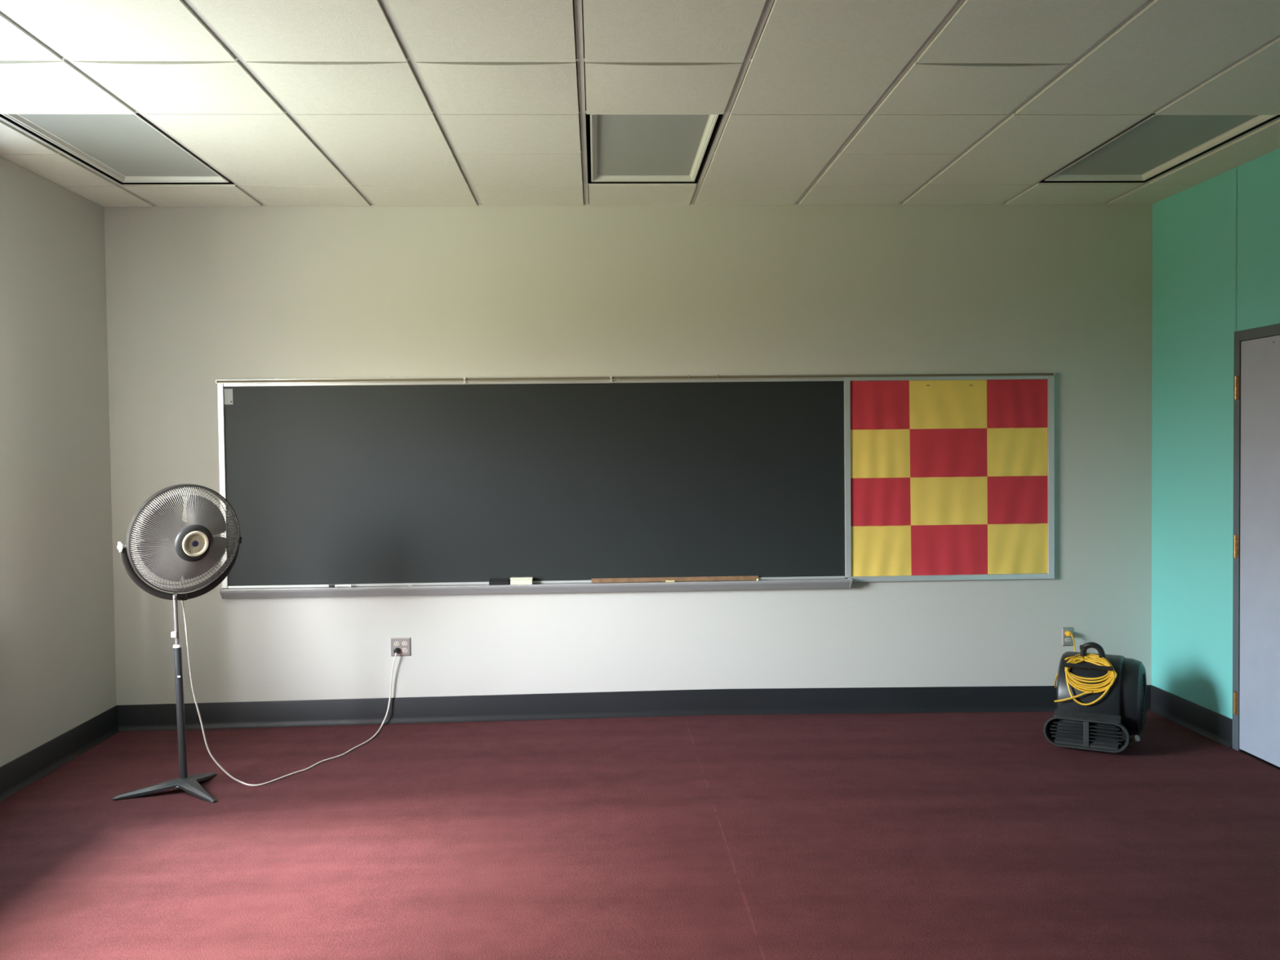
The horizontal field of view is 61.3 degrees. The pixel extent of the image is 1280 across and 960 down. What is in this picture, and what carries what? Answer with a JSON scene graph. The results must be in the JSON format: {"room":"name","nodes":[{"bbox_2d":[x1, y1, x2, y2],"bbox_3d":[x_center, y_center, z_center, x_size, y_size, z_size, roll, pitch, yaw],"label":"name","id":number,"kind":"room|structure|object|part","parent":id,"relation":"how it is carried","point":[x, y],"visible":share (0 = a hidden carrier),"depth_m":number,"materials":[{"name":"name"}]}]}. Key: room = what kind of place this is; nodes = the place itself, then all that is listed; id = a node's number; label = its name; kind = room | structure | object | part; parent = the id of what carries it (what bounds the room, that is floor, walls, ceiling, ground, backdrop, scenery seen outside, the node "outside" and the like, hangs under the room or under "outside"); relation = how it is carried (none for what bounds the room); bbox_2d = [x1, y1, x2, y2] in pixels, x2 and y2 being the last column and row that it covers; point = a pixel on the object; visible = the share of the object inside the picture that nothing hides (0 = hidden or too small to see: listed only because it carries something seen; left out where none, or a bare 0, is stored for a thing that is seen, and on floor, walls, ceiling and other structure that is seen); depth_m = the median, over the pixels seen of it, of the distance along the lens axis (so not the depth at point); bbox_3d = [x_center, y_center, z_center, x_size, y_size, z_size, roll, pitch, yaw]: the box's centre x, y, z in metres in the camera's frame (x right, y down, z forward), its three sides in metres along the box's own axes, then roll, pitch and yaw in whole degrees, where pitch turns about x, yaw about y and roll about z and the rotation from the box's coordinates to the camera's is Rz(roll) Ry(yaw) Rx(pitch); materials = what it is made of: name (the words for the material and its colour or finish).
{"room":"classroom","nodes":[
{"label":"classroom","id":0,"kind":"room"},
{"bbox_2d":[0,155,116,767],"bbox_3d":[-2.952,0.009,2.069,0.180,3.300,8.200,-1,2,-2],"label":"wall","id":1,"kind":"structure","parent":0,"point":[58,663],"depth_m":5.50,"materials":[{"name":"white paint"}]},
{"bbox_2d":[0,705,119,801],"bbox_3d":[-2.833,1.488,2.115,0.023,0.158,8.200,-1,2,-2],"label":"baseboard","id":2,"kind":"structure","parent":1,"relation":"attached to","point":[16,775],"depth_m":5.49,"materials":[{"name":"black plastic"}]},
{"bbox_2d":[103,176,1152,705],"bbox_3d":[0.004,-0.147,6.362,6.070,3.300,0.151,-1,2,-2],"label":"wall","id":3,"kind":"structure","parent":0,"point":[197,296],"depth_m":6.28,"materials":[{"name":"white paint"}]},
{"bbox_2d":[391,637,411,656],"bbox_3d":[-1.386,0.968,6.258,0.115,0.108,0.008,-1,2,-2],"label":"wall outlet","id":4,"kind":"object","parent":3,"relation":"attached to","point":[403,644],"visible":1,"depth_m":6.26,"materials":[{"name":"silver metal"}]},
{"bbox_2d":[393,641,399,645],"bbox_3d":[-1.409,0.949,6.256,0.033,0.028,0.005,-1,2,-2],"label":"socket","id":5,"kind":"object","parent":4,"relation":"attached to","point":[395,643],"depth_m":6.25,"materials":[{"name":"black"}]},
{"bbox_2d":[401,648,407,653],"bbox_3d":[-1.363,0.987,6.259,0.033,0.028,0.005,-1,2,-2],"label":"socket","id":6,"kind":"object","parent":4,"relation":"attached to","point":[403,650],"depth_m":6.26,"materials":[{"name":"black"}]},
{"bbox_2d":[401,641,407,645],"bbox_3d":[-1.364,0.948,6.258,0.033,0.028,0.005,-1,2,-2],"label":"socket","id":7,"kind":"object","parent":4,"relation":"attached to","point":[403,643],"depth_m":6.26,"materials":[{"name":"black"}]},
{"bbox_2d":[217,377,852,599],"bbox_3d":[-0.589,0.043,6.227,3.633,1.230,0.083,-1,2,-2],"label":"chalkboard","id":8,"kind":"object","parent":3,"relation":"attached to","point":[444,487],"visible":1,"depth_m":6.25,"materials":[{"name":"stone"}]},
{"bbox_2d":[223,388,232,404],"bbox_3d":[-2.352,-0.476,6.170,0.048,0.090,0.003,-1,2,-2],"label":"label card","id":9,"kind":"object","parent":8,"relation":"attached to","point":[228,392],"visible":1,"depth_m":6.17,"materials":[{"name":"grey paper"}]},
{"bbox_2d":[328,584,351,587],"bbox_3d":[-1.718,0.607,6.190,0.128,0.017,0.017,-1,2,-2],"label":"marker","id":10,"kind":"object","parent":8,"relation":"on","point":[330,585],"visible":1,"depth_m":6.18,"materials":[{"name":"white plastic"}]},
{"bbox_2d":[488,577,509,585],"bbox_3d":[-0.812,0.587,6.225,0.118,0.033,0.048,-1,2,-2],"label":"eraser","id":11,"kind":"object","parent":8,"relation":"on","point":[491,581],"visible":1,"depth_m":6.20,"materials":[{"name":"black fabric"}]},
{"bbox_2d":[510,577,533,584],"bbox_3d":[-0.683,0.582,6.230,0.130,0.039,0.048,-1,2,-2],"label":"eraser","id":12,"kind":"object","parent":8,"relation":"on","point":[514,580],"visible":1,"depth_m":6.21,"materials":[{"name":"beige fabric"}]},
{"bbox_2d":[219,577,852,599],"bbox_3d":[-0.578,0.627,6.244,3.626,0.060,0.083,-1,2,-2],"label":"chalk tray","id":13,"kind":"object","parent":8,"relation":"on","point":[566,584],"depth_m":6.23,"materials":[{"name":"silver metal"}]},
{"bbox_2d":[591,575,758,582],"bbox_3d":[0.205,0.579,6.288,0.976,0.025,0.016,-1,2,-2],"label":"wooden yardstick","id":14,"kind":"object","parent":8,"relation":"on","point":[750,577],"visible":1,"depth_m":6.29,"materials":[{"name":"brown wood"}]},
{"bbox_2d":[152,201,1109,205],"bbox_3d":[0.154,-1.482,2.152,6.070,0.003,8.200,-1,2,-2],"label":"trim","id":15,"kind":"structure","parent":3,"relation":"attached to","point":[1108,202],"depth_m":6.23,"materials":[{"name":"silver metal"}]},
{"bbox_2d":[117,684,1151,731],"bbox_3d":[0.024,1.327,6.318,6.070,0.186,0.023,-1,2,-2],"label":"baseboard","id":16,"kind":"structure","parent":3,"relation":"attached to","point":[460,708],"depth_m":6.31,"materials":[{"name":"black plastic"}]},
{"bbox_2d":[215,372,1054,383],"bbox_3d":[0.010,-0.588,6.256,4.862,0.037,0.038,-1,2,-2],"label":"rail","id":17,"kind":"object","parent":3,"relation":"attached to","point":[611,378],"visible":1,"depth_m":6.25,"materials":[{"name":"silver metal"}]},
{"bbox_2d":[843,376,1054,582],"bbox_3d":[1.821,-0.006,6.353,1.246,1.200,0.025,-1,2,-2],"label":"board","id":18,"kind":"object","parent":3,"relation":"attached to","point":[1051,380],"visible":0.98,"depth_m":6.35,"materials":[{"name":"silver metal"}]},
{"bbox_2d":[849,380,909,429],"bbox_3d":[1.406,-0.438,6.322,0.352,0.284,0.007,-1,2,-2],"label":"paper sheet","id":19,"kind":"object","parent":18,"relation":"attached to","point":[874,405],"visible":1,"depth_m":6.32,"materials":[{"name":"red paper"}]},
{"bbox_2d":[850,429,910,478],"bbox_3d":[1.410,-0.155,6.330,0.354,0.284,0.007,-1,2,-2],"label":"paper sheet","id":20,"kind":"object","parent":18,"relation":"attached to","point":[874,453],"visible":1,"depth_m":6.33,"materials":[{"name":"yellow paper"}]},
{"bbox_2d":[850,525,911,576],"bbox_3d":[1.419,0.417,6.346,0.358,0.295,0.007,-1,2,-2],"label":"paper sheet","id":21,"kind":"object","parent":18,"relation":"attached to","point":[876,550],"visible":1,"depth_m":6.35,"materials":[{"name":"yellow paper"}]},
{"bbox_2d":[850,477,911,526],"bbox_3d":[1.414,0.128,6.337,0.356,0.282,0.007,-1,2,-2],"label":"paper sheet","id":22,"kind":"object","parent":18,"relation":"attached to","point":[874,501],"visible":1,"depth_m":6.34,"materials":[{"name":"red paper"}]},
{"bbox_2d":[909,428,986,477],"bbox_3d":[1.815,-0.160,6.345,0.460,0.284,0.007,-1,2,-2],"label":"paper sheet","id":23,"kind":"object","parent":18,"relation":"attached to","point":[934,452],"visible":1,"depth_m":6.35,"materials":[{"name":"red paper"}]},
{"bbox_2d":[909,379,986,429],"bbox_3d":[1.810,-0.444,6.337,0.462,0.284,0.007,-1,2,-2],"label":"paper sheet","id":24,"kind":"object","parent":18,"relation":"attached to","point":[933,404],"visible":1,"depth_m":6.34,"materials":[{"name":"yellow paper"}]},
{"bbox_2d":[910,476,987,525],"bbox_3d":[1.820,0.123,6.353,0.459,0.282,0.006,-1,2,-2],"label":"paper sheet","id":25,"kind":"object","parent":18,"relation":"attached to","point":[937,500],"visible":1,"depth_m":6.35,"materials":[{"name":"yellow paper"}]},
{"bbox_2d":[911,524,987,575],"bbox_3d":[1.824,0.411,6.361,0.458,0.295,0.007,-1,2,-2],"label":"paper sheet","id":26,"kind":"object","parent":18,"relation":"attached to","point":[935,549],"visible":1,"depth_m":6.36,"materials":[{"name":"red paper"}]},
{"bbox_2d":[986,379,1047,428],"bbox_3d":[2.221,-0.449,6.353,0.361,0.284,0.006,-1,2,-2],"label":"paper sheet","id":27,"kind":"object","parent":18,"relation":"attached to","point":[1011,403],"visible":1,"depth_m":6.35,"materials":[{"name":"red paper"}]},
{"bbox_2d":[986,475,1047,524],"bbox_3d":[2.228,0.118,6.369,0.360,0.282,0.006,-1,2,-2],"label":"paper sheet","id":28,"kind":"object","parent":18,"relation":"attached to","point":[1011,500],"visible":1,"depth_m":6.37,"materials":[{"name":"red paper"}]},
{"bbox_2d":[986,427,1047,476],"bbox_3d":[2.224,-0.165,6.361,0.361,0.284,0.007,-1,2,-2],"label":"paper sheet","id":29,"kind":"object","parent":18,"relation":"attached to","point":[1011,451],"visible":1,"depth_m":6.36,"materials":[{"name":"yellow paper"}]},
{"bbox_2d":[987,523,1047,573],"bbox_3d":[2.232,0.406,6.377,0.360,0.295,0.006,-1,2,-2],"label":"paper sheet","id":30,"kind":"object","parent":18,"relation":"attached to","point":[1012,548],"visible":1,"depth_m":6.38,"materials":[{"name":"yellow paper"}]},
{"bbox_2d":[1062,626,1072,645],"bbox_3d":[2.541,0.931,6.415,0.065,0.112,0.008,-1,2,-2],"label":"wall outlet","id":31,"kind":"object","parent":3,"relation":"attached to","point":[1066,641],"visible":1,"depth_m":6.41,"materials":[{"name":"silver metal"}]},
{"bbox_2d":[1065,637,1070,642],"bbox_3d":[2.541,0.951,6.414,0.033,0.028,0.005,-1,2,-2],"label":"socket","id":32,"kind":"object","parent":31,"relation":"attached to","point":[1067,639],"depth_m":6.41,"materials":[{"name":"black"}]},
{"bbox_2d":[0,710,1279,959],"bbox_3d":[0.189,1.582,2.239,6.070,0.172,8.200,-1,2,-2],"label":"floor","id":33,"kind":"structure","parent":0,"point":[975,835],"depth_m":4.30,"materials":[{"name":"red carpet"}]},
{"bbox_2d":[112,484,399,803],"bbox_3d":[-1.760,0.723,5.474,0.441,1.443,1.676,1,2,36],"label":"pedestal fan","id":34,"kind":"object","parent":33,"relation":"on","point":[172,548],"visible":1,"depth_m":5.01,"materials":[{"name":"black metal"}]},
{"bbox_3d":[-2.343,0.302,4.892,0.047,0.049,0.033,-2,2,-44],"label":"tilt knob","id":35,"kind":"part","parent":34,"relation":"part of","materials":[{"name":"white plastic"}]},
{"bbox_3d":[-2.286,1.432,5.001,0.282,0.061,0.095,-1,2,-21],"label":"leg","id":36,"kind":"part","parent":34,"relation":"part of","materials":[{"name":"black metal"}]},
{"bbox_3d":[-2.220,0.376,4.995,0.206,0.209,0.025,-2,2,-37],"label":"blade","id":37,"kind":"part","parent":34,"relation":"part of","materials":[{"name":"grey"}]},
{"bbox_3d":[-2.199,0.171,4.965,0.026,0.209,0.206,1,2,39],"label":"blade","id":38,"kind":"part","parent":34,"relation":"part of","materials":[{"name":"grey"}]},
{"bbox_3d":[-2.168,0.719,5.027,0.024,0.027,0.022,-1,2,-2],"label":"clamp knob","id":39,"kind":"part","parent":34,"relation":"part of","materials":[{"name":"white plastic"}]},
{"bbox_3d":[-2.042,0.293,4.957,0.120,0.119,0.034,-2,2,-45],"label":"badge dish","id":40,"kind":"part","parent":34,"relation":"part of","materials":[{"name":"beige plastic"}]},
{"bbox_3d":[-2.024,1.430,4.968,0.254,0.061,0.095,1,2,39],"label":"leg","id":41,"kind":"part","parent":34,"relation":"part of","materials":[{"name":"black metal"}]},
{"bbox_3d":[-2.114,1.425,5.197,0.095,0.061,0.244,0,2,10],"label":"leg","id":42,"kind":"part","parent":34,"relation":"part of","materials":[{"name":"black metal"}]},
{"bbox_3d":[-2.062,0.370,5.127,0.212,0.200,0.055,-2,2,-33],"label":"blade","id":43,"kind":"part","parent":34,"relation":"part of","materials":[{"name":"grey"}]},
{"bbox_3d":[-2.053,0.165,5.113,0.060,0.200,0.209,1,2,43],"label":"blade","id":44,"kind":"part","parent":34,"relation":"part of","materials":[{"name":"grey"}]},
{"bbox_3d":[-1.963,0.287,5.260,0.047,0.049,0.033,-2,2,-44],"label":"tilt knob","id":45,"kind":"part","parent":34,"relation":"part of","materials":[{"name":"black plastic"}]},
{"bbox_3d":[-1.693,0.851,5.593,0.364,1.178,1.370,0,2,34],"label":"power cord","id":46,"kind":"part","parent":34,"relation":"part of","materials":[{"name":"beige plastic"}]},
{"bbox_2d":[1043,631,1146,752],"bbox_3d":[2.507,1.117,5.913,0.496,0.536,0.936,0,2,30],"label":"floor blower","id":47,"kind":"object","parent":33,"relation":"on","point":[1101,697],"visible":1,"depth_m":5.57,"materials":[{"name":"black plastic"}]},
{"bbox_3d":[2.337,1.042,5.639,0.226,0.236,0.239,-1,2,-2],"label":"power cord","id":48,"kind":"part","parent":47,"relation":"part of","materials":[{"name":"yellow plastic"}]},
{"bbox_3d":[2.393,0.904,5.706,0.126,0.097,0.040,0,2,24],"label":"carry handle","id":49,"kind":"part","parent":47,"relation":"part of","materials":[{"name":"black plastic"}]},
{"bbox_2d":[0,0,1279,206],"bbox_3d":[0.153,-1.574,2.149,6.070,0.217,8.200,-1,2,-2],"label":"ceiling","id":50,"kind":"structure","parent":0,"point":[295,103],"depth_m":4.21,"materials":[{"name":"tile"}]},
{"bbox_2d":[0,112,235,184],"bbox_3d":[-2.398,-1.591,5.062,0.586,0.116,1.195,-1,2,-2],"label":"ceiling light","id":51,"kind":"object","parent":50,"relation":"attached to","point":[125,148],"visible":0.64,"depth_m":5.04,"materials":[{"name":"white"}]},
{"bbox_2d":[585,88,724,183],"bbox_3d":[0.038,-1.622,5.159,0.586,0.116,1.195,-1,2,-2],"label":"ceiling light","id":52,"kind":"object","parent":50,"relation":"attached to","point":[622,148],"visible":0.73,"depth_m":5.16,"materials":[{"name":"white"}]},
{"bbox_3d":[0.039,-1.582,5.152,0.548,0.030,1.155,-1,2,-2],"label":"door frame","id":53,"kind":"part","parent":52,"relation":"part of","materials":[{"name":"white metal"}]},
{"bbox_2d":[1039,113,1279,182],"bbox_3d":[2.474,-1.653,5.256,0.586,0.116,1.195,-1,2,-2],"label":"ceiling light","id":54,"kind":"object","parent":50,"relation":"attached to","point":[1155,145],"visible":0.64,"depth_m":5.25,"materials":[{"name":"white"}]},
{"bbox_2d":[1151,147,1279,719],"bbox_3d":[3.278,-0.070,2.316,0.150,3.300,8.200,-1,2,-2],"label":"wall","id":55,"kind":"structure","parent":0,"point":[1215,275],"depth_m":5.89,"materials":[{"name":"teal paint"}]},
{"bbox_2d":[1149,684,1232,748],"bbox_3d":[3.062,1.315,6.031,0.023,0.158,0.839,-1,2,-2],"label":"baseboard","id":56,"kind":"structure","parent":55,"relation":"attached to","point":[1218,727],"depth_m":5.98,"materials":[{"name":"black plastic"}]},
{"bbox_2d":[1232,323,1279,769],"bbox_3d":[3.113,0.345,5.074,0.191,2.189,1.020,-1,2,-2],"label":"door","id":57,"kind":"structure","parent":55,"relation":"in","point":[1256,351],"depth_m":5.38,"materials":[{"name":"grey metal"}]}
]}

